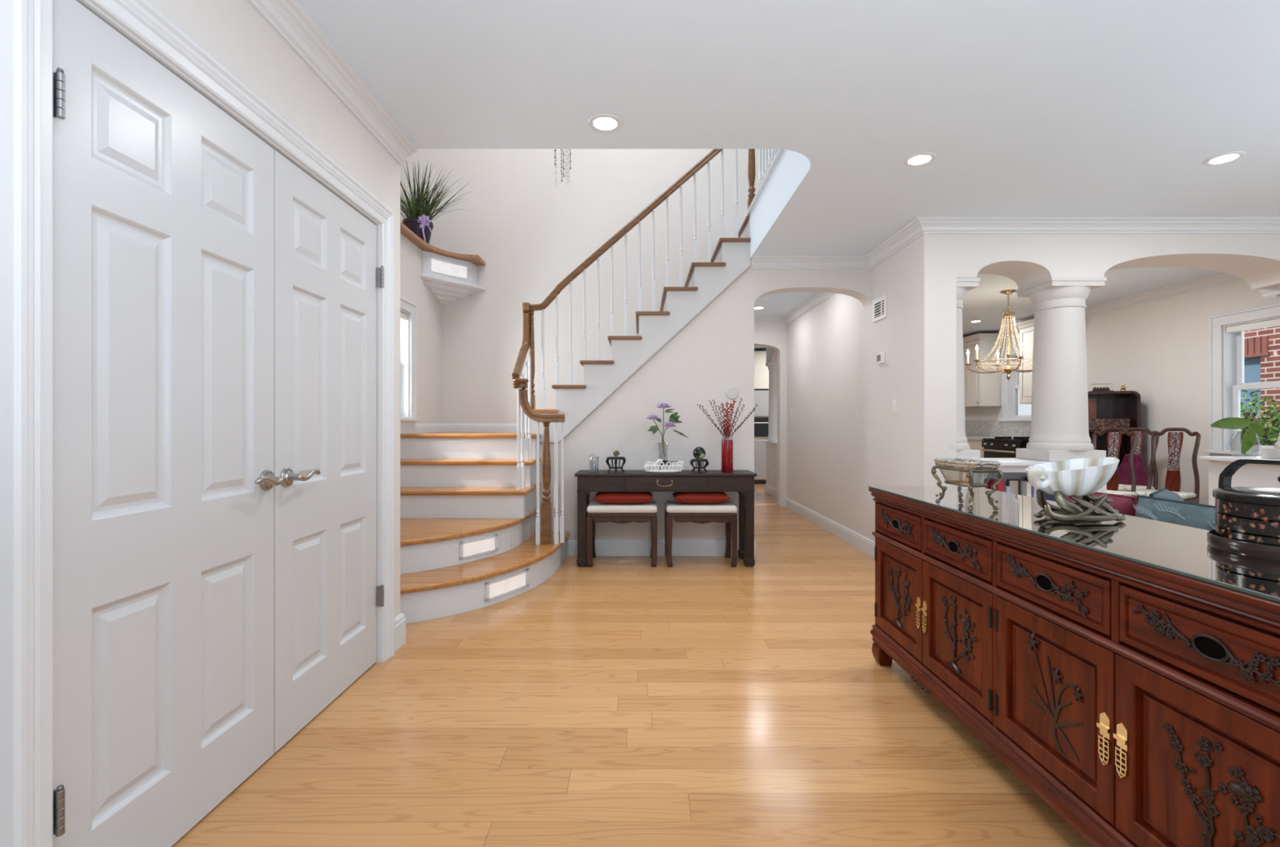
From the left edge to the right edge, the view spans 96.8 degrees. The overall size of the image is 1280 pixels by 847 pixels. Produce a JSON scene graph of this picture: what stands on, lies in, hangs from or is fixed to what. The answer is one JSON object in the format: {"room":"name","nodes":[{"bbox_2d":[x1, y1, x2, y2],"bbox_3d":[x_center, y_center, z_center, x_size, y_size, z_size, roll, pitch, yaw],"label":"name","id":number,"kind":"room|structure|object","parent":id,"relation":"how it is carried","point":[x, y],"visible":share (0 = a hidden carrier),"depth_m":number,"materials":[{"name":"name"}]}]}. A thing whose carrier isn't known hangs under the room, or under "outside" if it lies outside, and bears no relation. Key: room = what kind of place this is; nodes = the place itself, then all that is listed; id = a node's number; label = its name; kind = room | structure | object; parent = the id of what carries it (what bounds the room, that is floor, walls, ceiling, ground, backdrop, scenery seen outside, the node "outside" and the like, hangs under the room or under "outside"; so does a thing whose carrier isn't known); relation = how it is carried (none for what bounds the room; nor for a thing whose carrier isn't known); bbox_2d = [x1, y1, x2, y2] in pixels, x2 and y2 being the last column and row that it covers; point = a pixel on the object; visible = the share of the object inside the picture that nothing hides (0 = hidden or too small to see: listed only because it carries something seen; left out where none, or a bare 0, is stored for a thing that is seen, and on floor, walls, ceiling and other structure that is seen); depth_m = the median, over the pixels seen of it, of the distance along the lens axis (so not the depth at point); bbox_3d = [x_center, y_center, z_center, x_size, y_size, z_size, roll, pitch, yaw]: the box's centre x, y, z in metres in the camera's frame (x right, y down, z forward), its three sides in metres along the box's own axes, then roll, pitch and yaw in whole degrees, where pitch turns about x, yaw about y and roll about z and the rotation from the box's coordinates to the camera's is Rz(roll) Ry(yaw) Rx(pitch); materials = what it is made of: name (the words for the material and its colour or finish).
{"room":"entrance hall","nodes":[
{"label":"entrance hall","id":0,"kind":"room"},
{"bbox_2d":[147,0,399,662],"bbox_3d":[-1.280,-0.138,0.135,0.140,2.495,5.470,0,0,0],"label":"wall","id":1,"kind":"structure","parent":0,"point":[233,32],"depth_m":2.05,"materials":[{"name":"paint"}]},
{"bbox_2d":[53,0,284,846],"bbox_3d":[-1.210,0.093,1.531,0.094,2.018,0.735,0,0,0],"label":"door","id":2,"kind":"structure","parent":1,"relation":"in","point":[165,480],"depth_m":1.43,"materials":[{"name":"paint"}]},
{"bbox_2d":[0,0,394,846],"bbox_3d":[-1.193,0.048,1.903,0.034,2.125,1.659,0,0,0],"label":"trim","id":3,"kind":"structure","parent":1,"relation":"attached to","point":[26,26],"depth_m":1.11,"materials":[{"name":"white paint"}]},
{"bbox_2d":[274,149,383,752],"bbox_3d":[-1.210,0.093,2.272,0.094,2.018,0.738,0,0,0],"label":"door","id":4,"kind":"structure","parent":1,"relation":"in","point":[327,277],"depth_m":2.18,"materials":[{"name":"paint"}]},
{"bbox_2d":[246,0,417,165],"bbox_3d":[-1.167,-1.343,0.135,0.086,0.085,5.470,0,0,0],"label":"trim","id":5,"kind":"structure","parent":1,"relation":"attached to","point":[288,19],"depth_m":2.16,"materials":[{"name":"white paint"}]},
{"bbox_2d":[394,613,405,652],"bbox_3d":[-1.270,1.035,2.812,0.160,0.150,0.155,0,0,0],"label":"baseboard","id":6,"kind":"structure","parent":1,"relation":"attached to","point":[399,620],"depth_m":2.82,"materials":[{"name":"white paint"}]},
{"bbox_2d":[400,232,442,433],"bbox_3d":[-2.075,-0.240,4.315,0.150,2.700,3.170,0,0,0],"label":"wall","id":7,"kind":"structure","parent":0,"point":[413,287],"depth_m":5.25,"materials":[{"name":"paint"}]},
{"bbox_2d":[400,295,420,428],"bbox_3d":[-2.046,-0.502,4.440,0.203,1.095,1.200,0,0,0],"label":"window","id":8,"kind":"structure","parent":7,"relation":"in","point":[408,417],"depth_m":4.91,"materials":[{"name":"glass"}]},
{"bbox_2d":[400,221,485,304],"bbox_3d":[-2.005,-1.414,4.314,0.889,0.428,2.869,0,0,0],"label":"plant ledge","id":9,"kind":"object","parent":7,"relation":"attached to","point":[451,277],"visible":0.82,"depth_m":5.45,"materials":[{"name":"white wood"}]},
{"bbox_2d":[400,159,471,244],"bbox_3d":[-1.983,-2.018,5.116,0.980,0.777,0.964,0,0,7],"label":"potted grass","id":10,"kind":"object","parent":9,"relation":"on","point":[420,224],"depth_m":5.10,"materials":[{"name":"green plant"}]},
{"bbox_2d":[402,217,433,244],"bbox_3d":[-2.030,-1.732,5.200,0.264,0.205,0.264,0,0,0],"label":"pot","id":11,"kind":"object","parent":10,"relation":"attached to","point":[422,227],"depth_m":5.09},
{"bbox_2d":[400,148,775,423],"bbox_3d":[0.850,-1.540,5.825,6.700,5.300,0.150,0,0,0],"label":"wall","id":12,"kind":"structure","parent":0,"point":[531,233],"depth_m":5.75,"materials":[{"name":"paint"}]},
{"bbox_2d":[400,423,525,433],"bbox_3d":[-1.480,0.043,5.225,1.040,0.085,1.050,0,0,0],"label":"baseboard","id":13,"kind":"structure","parent":12,"relation":"attached to","point":[420,428],"depth_m":5.73,"materials":[{"name":"white paint"}]},
{"bbox_2d":[171,483,1093,846],"bbox_3d":[1.925,1.170,4.300,8.150,0.120,13.800,0,0,0],"label":"floor","id":14,"kind":"structure","parent":0,"point":[616,700],"depth_m":2.04,"materials":[{"name":"brown wood"}]},
{"bbox_2d":[400,148,783,622],"bbox_3d":[-0.490,-0.807,4.322,3.009,3.833,2.845,0,0,0],"label":"staircase","id":15,"kind":"structure","parent":14,"relation":"on","point":[471,536],"depth_m":4.45,"materials":[{"name":"white paint"}]},
{"bbox_2d":[459,533,497,559],"bbox_3d":[-1.071,0.820,3.796,0.019,0.110,0.321,0,0,33],"label":"step light","id":16,"kind":"object","parent":15,"relation":"attached to","point":[481,545],"depth_m":3.78,"materials":[{"name":"white paint"}]},
{"bbox_2d":[484,568,528,600],"bbox_3d":[-0.834,1.020,3.609,0.023,0.110,0.391,0,0,30],"label":"step light","id":17,"kind":"object","parent":15,"relation":"attached to","point":[499,587],"depth_m":3.59,"materials":[{"name":"white paint"}]},
{"bbox_2d":[586,500,657,566],"bbox_3d":[-0.140,0.874,4.568,0.558,0.472,0.354,0,0,0],"label":"stool","id":18,"kind":"object","parent":14,"relation":"on","point":[599,512],"visible":1,"depth_m":4.40,"materials":[{"name":"brown wood"}]},
{"bbox_2d":[586,500,657,512],"bbox_3d":[-0.140,0.667,4.570,0.550,0.058,0.350,0,0,0],"label":"seat cushion","id":19,"kind":"object","parent":18,"relation":"on","point":[594,506],"depth_m":4.40,"materials":[{"name":"fabric"}]},
{"bbox_2d":[593,491,653,503],"bbox_3d":[-0.130,0.582,4.560,0.470,0.108,0.300,0,0,0],"label":"throw pillow","id":20,"kind":"object","parent":18,"relation":"on","point":[612,497],"visible":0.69,"depth_m":4.43,"materials":[{"name":"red fabric"}]},
{"bbox_2d":[574,469,757,566],"bbox_3d":[0.200,0.748,4.552,1.410,0.724,0.367,0,0,0],"label":"console table","id":21,"kind":"object","parent":14,"relation":"on","point":[741,481],"visible":0.96,"depth_m":4.40,"materials":[{"name":"brown wood"}]},
{"bbox_2d":[605,456,626,472],"bbox_3d":[-0.192,0.327,4.530,0.158,0.119,0.181,0,0,0],"label":"display stand","id":22,"kind":"object","parent":21,"relation":"on","point":[608,458],"visible":1,"depth_m":4.49,"materials":[{"name":"metal"}]},
{"bbox_2d":[643,458,684,472],"bbox_3d":[0.188,0.332,4.520,0.320,0.106,0.165,0,0,0],"label":"dish","id":23,"kind":"object","parent":21,"relation":"on","point":[652,468],"visible":1,"depth_m":4.46,"materials":[{"name":"white ceramic"}]},
{"bbox_3d":[0.185,0.259,4.575,0.094,0.217,0.075,0,0,0],"label":"flower vase","id":24,"kind":"object","parent":23,"relation":"in","visible":0},
{"bbox_2d":[646,402,688,465],"bbox_3d":[0.213,0.087,4.543,0.334,0.508,0.157,0,0,19],"label":"flower bouquet","id":25,"kind":"object","parent":24,"relation":"in","point":[673,418],"visible":0.98,"depth_m":4.55,"materials":[{"name":"purple plant"}]},
{"bbox_2d":[689,458,708,472],"bbox_3d":[0.473,0.335,4.530,0.142,0.103,0.163,0,0,0],"label":"display stand","id":26,"kind":"object","parent":21,"relation":"on","point":[698,460],"visible":0.98,"depth_m":4.49,"materials":[{"name":"metal"}]},
{"bbox_2d":[693,446,706,458],"bbox_3d":[0.473,0.235,4.530,0.102,0.102,0.102,0,0,0],"label":"ball","id":27,"kind":"object","parent":26,"relation":"on","point":[699,452],"visible":0.96,"depth_m":4.49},
{"bbox_2d":[721,439,733,471],"bbox_3d":[0.695,0.247,4.530,0.092,0.278,0.092,0,0,0],"label":"vase","id":28,"kind":"object","parent":21,"relation":"on","point":[726,445],"visible":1,"depth_m":4.49,"materials":[{"name":"red glass"}]},
{"bbox_2d":[697,397,757,439],"bbox_3d":[0.691,0.074,4.535,0.481,0.563,0.098,0,0,0],"label":"branches","id":29,"kind":"object","parent":28,"relation":"in","point":[726,430],"visible":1,"depth_m":4.53,"materials":[{"name":"plant"}]},
{"bbox_2d":[664,500,737,566],"bbox_3d":[0.480,0.874,4.568,0.558,0.472,0.354,0,0,0],"label":"stool","id":30,"kind":"object","parent":14,"relation":"on","point":[723,512],"visible":0.99,"depth_m":4.40,"materials":[{"name":"brown wood"}]},
{"bbox_2d":[664,500,737,512],"bbox_3d":[0.480,0.667,4.570,0.550,0.058,0.350,0,0,0],"label":"seat cushion","id":31,"kind":"object","parent":30,"relation":"on","point":[671,506],"depth_m":4.40,"materials":[{"name":"fabric"}]},
{"bbox_2d":[672,491,730,503],"bbox_3d":[0.485,0.582,4.553,0.440,0.108,0.313,0,0,0],"label":"throw pillow","id":32,"kind":"object","parent":30,"relation":"on","point":[691,497],"visible":0.84,"depth_m":4.43,"materials":[{"name":"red fabric"}]},
{"bbox_2d":[754,351,768,483],"bbox_3d":[2.250,-0.110,10.671,1.000,2.440,0.647,0,0,0],"label":"tall cabinet","id":33,"kind":"object","parent":14,"relation":"on","point":[761,370],"visible":0.15,"depth_m":10.39,"materials":[{"name":"paint"}]},
{"bbox_2d":[754,417,768,436],"bbox_3d":[2.200,0.065,10.384,0.800,0.350,0.072,0,0,0],"label":"oven","id":34,"kind":"object","parent":33,"relation":"in","point":[761,424],"depth_m":10.39,"materials":[{"name":"black metal"}]},
{"bbox_2d":[754,388,768,416],"bbox_3d":[2.200,-0.383,10.402,0.800,0.505,0.035,0,0,0],"label":"oven","id":35,"kind":"object","parent":33,"relation":"in","point":[761,395],"depth_m":10.39,"materials":[{"name":"silver metal"}]},
{"bbox_2d":[964,419,1031,457],"bbox_3d":[5.095,0.530,9.025,0.609,1.160,3.850,0,0,0],"label":"countertop","id":36,"kind":"structure","parent":14,"relation":"on","point":[975,430],"depth_m":8.50,"materials":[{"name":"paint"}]},
{"bbox_2d":[965,435,1013,439],"bbox_3d":[5.095,0.220,9.465,0.609,0.040,2.970,0,0,0],"label":"countertop","id":37,"kind":"structure","parent":36,"relation":"on","point":[969,437],"depth_m":8.19,"materials":[{"name":"grey stone"}]},
{"bbox_2d":[981,436,1029,457],"bbox_3d":[5.061,0.645,7.555,0.639,0.930,0.810,0,0,0],"label":"range","id":38,"kind":"object","parent":14,"relation":"on","point":[997,446],"visible":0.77,"depth_m":7.54,"materials":[{"name":"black metal"}]},
{"bbox_2d":[982,437,1028,442],"bbox_3d":[5.090,0.223,7.555,0.580,0.035,0.810,0,0,0],"label":"cooktop","id":39,"kind":"object","parent":38,"relation":"in","point":[985,439],"depth_m":7.52,"materials":[{"name":"metal"}]},
{"bbox_2d":[867,485,1279,846],"bbox_3d":[1.322,0.702,1.766,0.491,0.816,1.835,0,0,0],"label":"sideboard","id":40,"kind":"object","parent":14,"relation":"on","point":[1126,671],"visible":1,"depth_m":1.38,"materials":[{"name":"brown wood"}]},
{"bbox_2d":[931,457,1003,511],"bbox_3d":[1.145,0.209,2.000,0.132,0.169,0.234,0,0,-6],"label":"display stand","id":41,"kind":"object","parent":40,"relation":"on","point":[957,464],"visible":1,"depth_m":1.94,"materials":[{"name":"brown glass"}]},
{"bbox_2d":[1025,457,1125,521],"bbox_3d":[1.315,0.198,1.745,0.286,0.188,0.179,0,0,0],"label":"shell bowl","id":42,"kind":"object","parent":40,"relation":"on","point":[1073,478],"visible":1,"depth_m":1.69,"materials":[{"name":"white ceramic"}]},
{"bbox_2d":[1207,458,1279,560],"bbox_3d":[1.487,0.189,1.290,0.284,0.209,0.284,0,0,0],"label":"basket","id":43,"kind":"object","parent":40,"relation":"on","point":[1247,518],"visible":1,"depth_m":1.28,"materials":[{"name":"wood"}]},
{"bbox_2d":[1088,390,1140,466],"bbox_3d":[4.987,0.383,6.271,0.740,1.455,0.350,0,0,24],"label":"hutch","id":44,"kind":"object","parent":14,"relation":"on","point":[1106,409],"visible":0.23,"depth_m":6.22,"materials":[{"name":"brown wood"}]},
{"bbox_2d":[1089,382,1113,391],"bbox_3d":[5.062,-0.391,6.243,0.190,0.090,0.100,0,0,24],"label":"glass case","id":45,"kind":"object","parent":44,"relation":"on","point":[1100,388],"visible":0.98,"depth_m":6.23,"materials":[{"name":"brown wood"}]},
{"bbox_2d":[1088,429,1137,431],"bbox_3d":[4.985,0.077,6.266,0.680,0.025,0.320,0,0,24],"label":"shelf","id":46,"kind":"object","parent":44,"relation":"attached to","point":[1090,430],"depth_m":6.11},
{"bbox_2d":[1092,426,1137,495],"bbox_3d":[4.266,0.574,5.243,0.532,1.072,0.380,0,0,-30],"label":"dining chair","id":47,"kind":"object","parent":14,"relation":"on","point":[1113,438],"visible":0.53,"depth_m":5.32,"materials":[{"name":"wood"}]},
{"bbox_2d":[1106,489,1132,495],"bbox_3d":[4.212,0.642,5.211,0.395,0.044,0.360,0,0,-30],"label":"seat cushion","id":48,"kind":"object","parent":47,"relation":"on","point":[1113,491],"depth_m":5.13,"materials":[{"name":"fabric"}]},
{"bbox_2d":[1117,426,1159,491],"bbox_3d":[4.866,0.574,5.683,0.532,1.072,0.380,0,0,-30],"label":"dining chair","id":49,"kind":"object","parent":14,"relation":"on","point":[1125,487],"visible":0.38,"depth_m":5.71,"materials":[{"name":"wood"}]},
{"bbox_2d":[1118,453,1147,485],"bbox_3d":[4.977,0.540,5.748,0.055,0.463,0.306,0,0,-30],"label":"cloth","id":50,"kind":"object","parent":49,"relation":"hanging from","point":[1124,471],"visible":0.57,"depth_m":5.74,"materials":[{"name":"fabric"}]},
{"bbox_2d":[1117,484,1155,491],"bbox_3d":[4.812,0.642,5.651,0.395,0.044,0.360,0,0,-30],"label":"seat cushion","id":51,"kind":"object","parent":49,"relation":"on","point":[1125,487],"depth_m":5.53,"materials":[{"name":"fabric"}]},
{"bbox_2d":[1130,427,1200,503],"bbox_3d":[4.766,0.574,5.163,0.532,1.072,0.380,0,0,-30],"label":"dining chair","id":52,"kind":"object","parent":14,"relation":"on","point":[1175,439],"visible":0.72,"depth_m":5.25,"materials":[{"name":"wood"}]},
{"bbox_2d":[1130,488,1196,499],"bbox_3d":[4.712,0.642,5.131,0.395,0.044,0.360,0,0,-30],"label":"seat cushion","id":53,"kind":"object","parent":52,"relation":"on","point":[1185,495],"depth_m":5.09,"materials":[{"name":"fabric"}]},
{"bbox_3d":[2.130,0.760,1.925,0.940,0.700,1.750,0,0,0],"label":"sofa","id":54,"kind":"object","parent":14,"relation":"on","visible":0},
{"bbox_2d":[1065,491,1137,515],"bbox_3d":[2.010,0.495,2.466,0.181,0.393,0.309,0,0,-10],"label":"sofa cushion","id":55,"kind":"object","parent":54,"relation":"on","point":[1123,504],"visible":0.07,"depth_m":2.34,"materials":[{"name":"red fabric"}]},
{"bbox_2d":[1143,487,1184,501],"bbox_3d":[2.271,0.490,2.434,0.349,0.401,0.198,0,0,-40],"label":"sofa cushion","id":56,"kind":"object","parent":54,"relation":"on","point":[1164,493],"visible":0.04,"depth_m":2.41,"materials":[{"name":"teal fabric"}]},
{"bbox_2d":[1133,494,1216,529],"bbox_3d":[2.027,0.490,1.980,0.215,0.403,0.629,0,0,0],"label":"sofa cushion","id":57,"kind":"object","parent":54,"relation":"on","point":[1202,516],"visible":0.22,"depth_m":2.07,"materials":[{"name":"teal fabric"}]},
{"bbox_2d":[539,258,871,555],"bbox_3d":[0.535,-0.138,4.865,2.830,2.495,0.170,0,0,0],"label":"wall","id":58,"kind":"structure","parent":0,"point":[713,353],"depth_m":4.78,"materials":[{"name":"paint"}]},
{"bbox_2d":[568,539,755,555],"bbox_3d":[0.185,1.045,4.872,1.571,0.130,0.216,0,0,0],"label":"baseboard","id":59,"kind":"structure","parent":58,"relation":"attached to","point":[602,547],"depth_m":4.76,"materials":[{"name":"white paint"}]},
{"bbox_2d":[725,386,738,399],"bbox_3d":[0.775,-0.255,4.771,0.110,0.110,0.018,0,0,0],"label":"disc","id":60,"kind":"object","parent":58,"relation":"attached to","point":[731,393],"visible":1,"depth_m":4.76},
{"bbox_2d":[754,325,786,506],"bbox_3d":[1.455,-0.138,7.625,0.990,2.495,0.150,0,0,0],"label":"wall","id":61,"kind":"structure","parent":0,"point":[775,337],"depth_m":7.55,"materials":[{"name":"paint"}]},
{"bbox_2d":[765,346,777,488],"bbox_3d":[2.125,-0.138,8.475,0.150,2.495,1.550,0,0,0],"label":"wall","id":62,"kind":"structure","parent":0,"point":[771,448],"depth_m":8.90,"materials":[{"name":"white paint"}]},
{"bbox_2d":[763,440,777,444],"bbox_3d":[2.125,0.295,8.495,0.230,0.030,1.590,0,0,0],"label":"trim","id":63,"kind":"structure","parent":62,"relation":"on","point":[767,442],"depth_m":8.87,"materials":[{"name":"white paint"}]},
{"bbox_2d":[765,361,777,440],"bbox_3d":[2.125,-0.346,9.050,0.210,1.248,0.200,0,0,0],"label":"pilaster","id":64,"kind":"object","parent":63,"relation":"on","point":[772,366],"visible":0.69,"depth_m":8.98,"materials":[{"name":"white paint"}]},
{"bbox_2d":[764,483,777,497],"bbox_3d":[2.117,1.045,8.483,0.166,0.130,1.566,0,0,0],"label":"baseboard","id":65,"kind":"structure","parent":62,"relation":"attached to","point":[769,489],"depth_m":8.83,"materials":[{"name":"white paint"}]},
{"bbox_2d":[297,0,1279,351],"bbox_3d":[2.100,-1.571,4.300,6.900,0.371,13.800,0,0,0],"label":"ceiling","id":66,"kind":"structure","parent":0,"point":[1024,108],"depth_m":2.41,"materials":[{"name":"paint"}]},
{"bbox_2d":[587,113,622,132],"bbox_3d":[-0.160,-1.382,2.620,0.160,0.006,0.160,0,0,0],"label":"recessed light","id":67,"kind":"object","parent":66,"relation":"in","point":[602,122],"visible":1,"depth_m":2.62,"materials":[{"name":"white paint"}]},
{"bbox_2d":[902,151,936,166],"bbox_3d":[1.465,-1.382,2.980,0.160,0.006,0.160,0,0,0],"label":"recessed light","id":68,"kind":"object","parent":66,"relation":"in","point":[922,158],"visible":1,"depth_m":2.97,"materials":[{"name":"white paint"}]},
{"bbox_2d":[964,288,1032,380],"bbox_3d":[3.855,-0.917,5.950,0.814,0.934,0.793,0,0,0],"label":"dining chandelier","id":69,"kind":"object","parent":66,"relation":"hanging from","point":[1008,368],"visible":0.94,"depth_m":5.94,"materials":[{"name":"gold metal"}]},
{"bbox_2d":[1202,151,1246,165],"bbox_3d":[3.050,-1.382,2.970,0.160,0.006,0.160,0,0,0],"label":"recessed light","id":70,"kind":"object","parent":66,"relation":"in","point":[1228,157],"visible":1,"depth_m":2.96,"materials":[{"name":"white paint"}]},
{"bbox_2d":[786,233,956,541],"bbox_3d":[2.060,-0.138,5.800,0.220,2.495,3.800,0,0,0],"label":"wall","id":71,"kind":"structure","parent":0,"point":[844,437],"depth_m":4.71,"materials":[{"name":"paint"}]},
{"bbox_2d":[785,497,875,557],"bbox_3d":[2.052,1.045,5.717,0.236,0.130,3.666,0,0,0],"label":"baseboard","id":72,"kind":"structure","parent":71,"relation":"attached to","point":[863,543],"depth_m":5.64,"materials":[{"name":"white paint"}]},
{"bbox_2d":[872,293,886,322],"bbox_3d":[1.944,-0.930,4.615,0.012,0.180,0.250,0,0,0],"label":"air vent","id":73,"kind":"object","parent":71,"relation":"in","point":[879,304],"visible":1,"depth_m":4.61,"materials":[{"name":"white plastic"}]},
{"bbox_2d":[876,350,888,366],"bbox_3d":[1.936,-0.520,4.555,0.028,0.110,0.170,0,0,0],"label":"thermostat","id":74,"kind":"object","parent":71,"relation":"attached to","point":[882,357],"visible":1,"depth_m":4.52,"materials":[{"name":"white plastic"}]},
{"bbox_2d":[892,399,897,414],"bbox_3d":[1.944,-0.125,4.345,0.011,0.116,0.072,0,0,0],"label":"light switch","id":75,"kind":"object","parent":71,"relation":"attached to","point":[894,401],"visible":1,"depth_m":4.33,"materials":[{"name":"white plastic"}]},
{"bbox_2d":[956,233,1279,505],"bbox_3d":[3.785,-0.138,4.200,3.230,2.495,0.600,0,0,0],"label":"wall","id":76,"kind":"structure","parent":0,"point":[1025,259],"depth_m":3.90,"materials":[{"name":"paint"}]},
{"bbox_2d":[983,477,1004,491],"bbox_3d":[2.520,0.502,4.048,0.045,0.215,0.163,0,0,0],"label":"book","id":77,"kind":"object","parent":76,"relation":"in","point":[1000,486],"visible":0.28,"depth_m":4.01,"materials":[{"name":"paper"}]},
{"bbox_2d":[1006,479,1020,494],"bbox_3d":[2.645,0.502,4.027,0.085,0.215,0.015,0,0,0],"label":"picture frame","id":78,"kind":"object","parent":76,"relation":"in","point":[1015,484],"visible":0.49,"depth_m":4.02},
{"bbox_2d":[1009,480,1017,493],"bbox_3d":[2.645,0.502,4.027,0.065,0.195,0.006,0,0,0],"label":"picture","id":79,"kind":"object","parent":78,"relation":"attached to","point":[1013,484],"depth_m":4.02},
{"bbox_2d":[751,217,1279,268],"bbox_3d":[3.170,-1.343,4.297,4.460,0.085,0.966,0,0,0],"label":"trim","id":80,"kind":"structure","parent":76,"relation":"attached to","point":[919,226],"depth_m":3.87,"materials":[{"name":"white paint"}]},
{"bbox_2d":[980,457,1055,466],"bbox_3d":[2.695,0.275,4.080,1.090,0.030,0.440,0,0,0],"label":"trim","id":81,"kind":"structure","parent":76,"relation":"on","point":[1004,461],"depth_m":3.86,"materials":[{"name":"white paint"}]},
{"bbox_2d":[949,277,980,459],"bbox_3d":[2.150,-0.370,4.092,0.390,1.258,0.390,0,0,0],"label":"column","id":82,"kind":"structure","parent":81,"relation":"on","point":[963,284],"depth_m":3.94,"materials":[{"name":"paint"}]},
{"bbox_2d":[1015,276,1106,461],"bbox_3d":[3.000,-0.370,4.070,0.390,1.258,0.390,0,0,0],"label":"column","id":83,"kind":"structure","parent":81,"relation":"on","point":[1060,428],"depth_m":3.94,"materials":[{"name":"paint"}]},
{"bbox_2d":[1020,480,1031,496],"bbox_3d":[2.715,0.509,4.048,0.030,0.200,0.163,0,0,0],"label":"book","id":84,"kind":"object","parent":76,"relation":"in","point":[1025,486],"visible":0.24,"depth_m":3.98,"materials":[{"name":"paper"}]},
{"bbox_2d":[1025,475,1065,501],"bbox_3d":[2.930,0.497,4.045,0.266,0.225,0.176,0,0,0],"label":"storage box","id":85,"kind":"object","parent":76,"relation":"in","point":[1048,496],"visible":0.09,"depth_m":3.96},
{"bbox_2d":[1199,455,1279,464],"bbox_3d":[4.930,0.275,4.200,0.940,0.030,0.680,0,0,0],"label":"trim","id":86,"kind":"structure","parent":76,"relation":"on","point":[1220,458],"depth_m":4.41,"materials":[{"name":"white paint"}]},
{"bbox_2d":[1210,417,1265,454],"bbox_3d":[4.512,0.106,4.330,0.484,0.306,0.192,0,0,-16],"label":"leafy plant","id":87,"kind":"object","parent":86,"relation":"on","point":[1248,440],"visible":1,"depth_m":4.28,"materials":[{"name":"green plant"}]},
{"bbox_2d":[1260,285,1279,458],"bbox_3d":[4.830,-0.370,4.070,0.390,1.258,0.390,0,0,0],"label":"column","id":88,"kind":"structure","parent":86,"relation":"on","point":[1270,453],"depth_m":4.18,"materials":[{"name":"paint"}]},
{"bbox_2d":[964,278,1279,504],"bbox_3d":[5.475,-0.138,4.200,0.150,2.495,13.600,0,0,0],"label":"wall","id":89,"kind":"structure","parent":0,"point":[1158,348],"depth_m":5.84,"materials":[{"name":"paint"}]},
{"bbox_2d":[963,333,1004,407],"bbox_3d":[5.210,-0.797,8.945,0.379,1.075,1.030,0,0,0],"label":"upper cabinet","id":90,"kind":"object","parent":89,"relation":"attached to","point":[981,389],"visible":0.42,"depth_m":8.48,"materials":[{"name":"paint"}]},
{"bbox_2d":[964,419,1031,436],"bbox_3d":[5.394,0.075,9.025,0.011,0.250,3.850,0,0,0],"label":"backsplash","id":91,"kind":"structure","parent":89,"relation":"attached to","point":[993,428],"depth_m":8.66,"materials":[{"name":"tile"}]},
{"bbox_2d":[999,346,1031,426],"bbox_3d":[5.447,-0.522,7.990,0.203,1.115,0.960,0,0,0],"label":"window","id":92,"kind":"structure","parent":89,"relation":"in","point":[1010,388],"depth_m":8.34,"materials":[{"name":"white paint"}]},
{"bbox_2d":[1015,318,1034,404],"bbox_3d":[5.210,-0.797,7.375,0.379,1.075,0.450,0,0,0],"label":"upper cabinet","id":93,"kind":"object","parent":89,"relation":"attached to","point":[1026,327],"visible":0.26,"depth_m":7.46,"materials":[{"name":"paint"}]},
{"bbox_2d":[1084,271,1241,315],"bbox_3d":[5.357,-1.343,5.720,0.086,0.085,2.960,0,0,0],"label":"trim","id":94,"kind":"structure","parent":89,"relation":"attached to","point":[1218,277],"depth_m":5.81,"materials":[{"name":"white paint"}]},
{"bbox_2d":[1204,302,1279,455],"bbox_3d":[5.447,-0.333,4.785,0.203,1.355,1.210,0,0,0],"label":"window","id":95,"kind":"structure","parent":89,"relation":"in","point":[1226,344],"depth_m":5.25,"materials":[{"name":"white paint"}]},
{"bbox_2d":[1207,528,1279,560],"bbox_3d":[1.487,0.279,1.290,0.284,0.030,0.284,0,0,0],"label":"tray","id":96,"kind":"object","parent":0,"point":[1220,539],"depth_m":1.27,"materials":[{"name":"brown paint"}]},
{"bbox_3d":[0.800,-4.240,4.200,6.800,0.100,4.000,0,0,0],"label":"ceiling","id":97,"kind":"structure","parent":0,"visible":0},
{"bbox_2d":[554,148,571,186],"bbox_3d":[-0.600,-3.026,4.450,0.160,2.326,0.160,0,0,0],"label":"crystal chandelier","id":98,"kind":"object","parent":97,"relation":"hanging from","point":[566,158],"visible":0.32,"depth_m":4.45,"materials":[{"name":"clear glass"}]},
{"label":"outside","id":99,"kind":"structure","parent":0,"visible":0},
{"bbox_3d":[8.780,1.760,6.000,6.440,0.100,16.000,0,0,0],"label":"ground","id":100,"kind":"structure","parent":99,"visible":0},
{"bbox_2d":[1240,325,1279,444],"bbox_3d":[8.685,-1.590,7.500,0.230,6.600,9.000,0,0,0],"label":"house","id":101,"kind":"structure","parent":100,"relation":"on","point":[1261,345],"depth_m":7.85,"materials":[{"name":"brick"}]},
{"bbox_2d":[1240,389,1279,444],"bbox_3d":[7.747,0.590,7.544,1.584,2.249,1.615,0,0,0],"label":"shrub","id":102,"kind":"object","parent":100,"relation":"on","point":[1246,415],"visible":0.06,"depth_m":7.27,"materials":[{"name":"green plant"}]},
{"bbox_2d":[1251,405,1279,445],"bbox_3d":[7.201,0.693,6.043,1.251,2.044,1.270,0,0,0],"label":"shrub","id":103,"kind":"object","parent":100,"relation":"on","point":[1265,438],"visible":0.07,"depth_m":6.28,"materials":[{"name":"green plant"}]},
{"bbox_3d":[0.880,-0.137,6.250,0.160,2.495,2.600,0,0,0],"label":"wall","id":104,"kind":"structure","parent":0,"visible":0},
{"bbox_2d":[754,291,835,325],"bbox_3d":[1.455,-1.343,6.250,0.990,0.085,2.600,0,0,0],"label":"trim","id":105,"kind":"structure","parent":104,"relation":"attached to","point":[817,298],"depth_m":6.91,"materials":[{"name":"white paint"}]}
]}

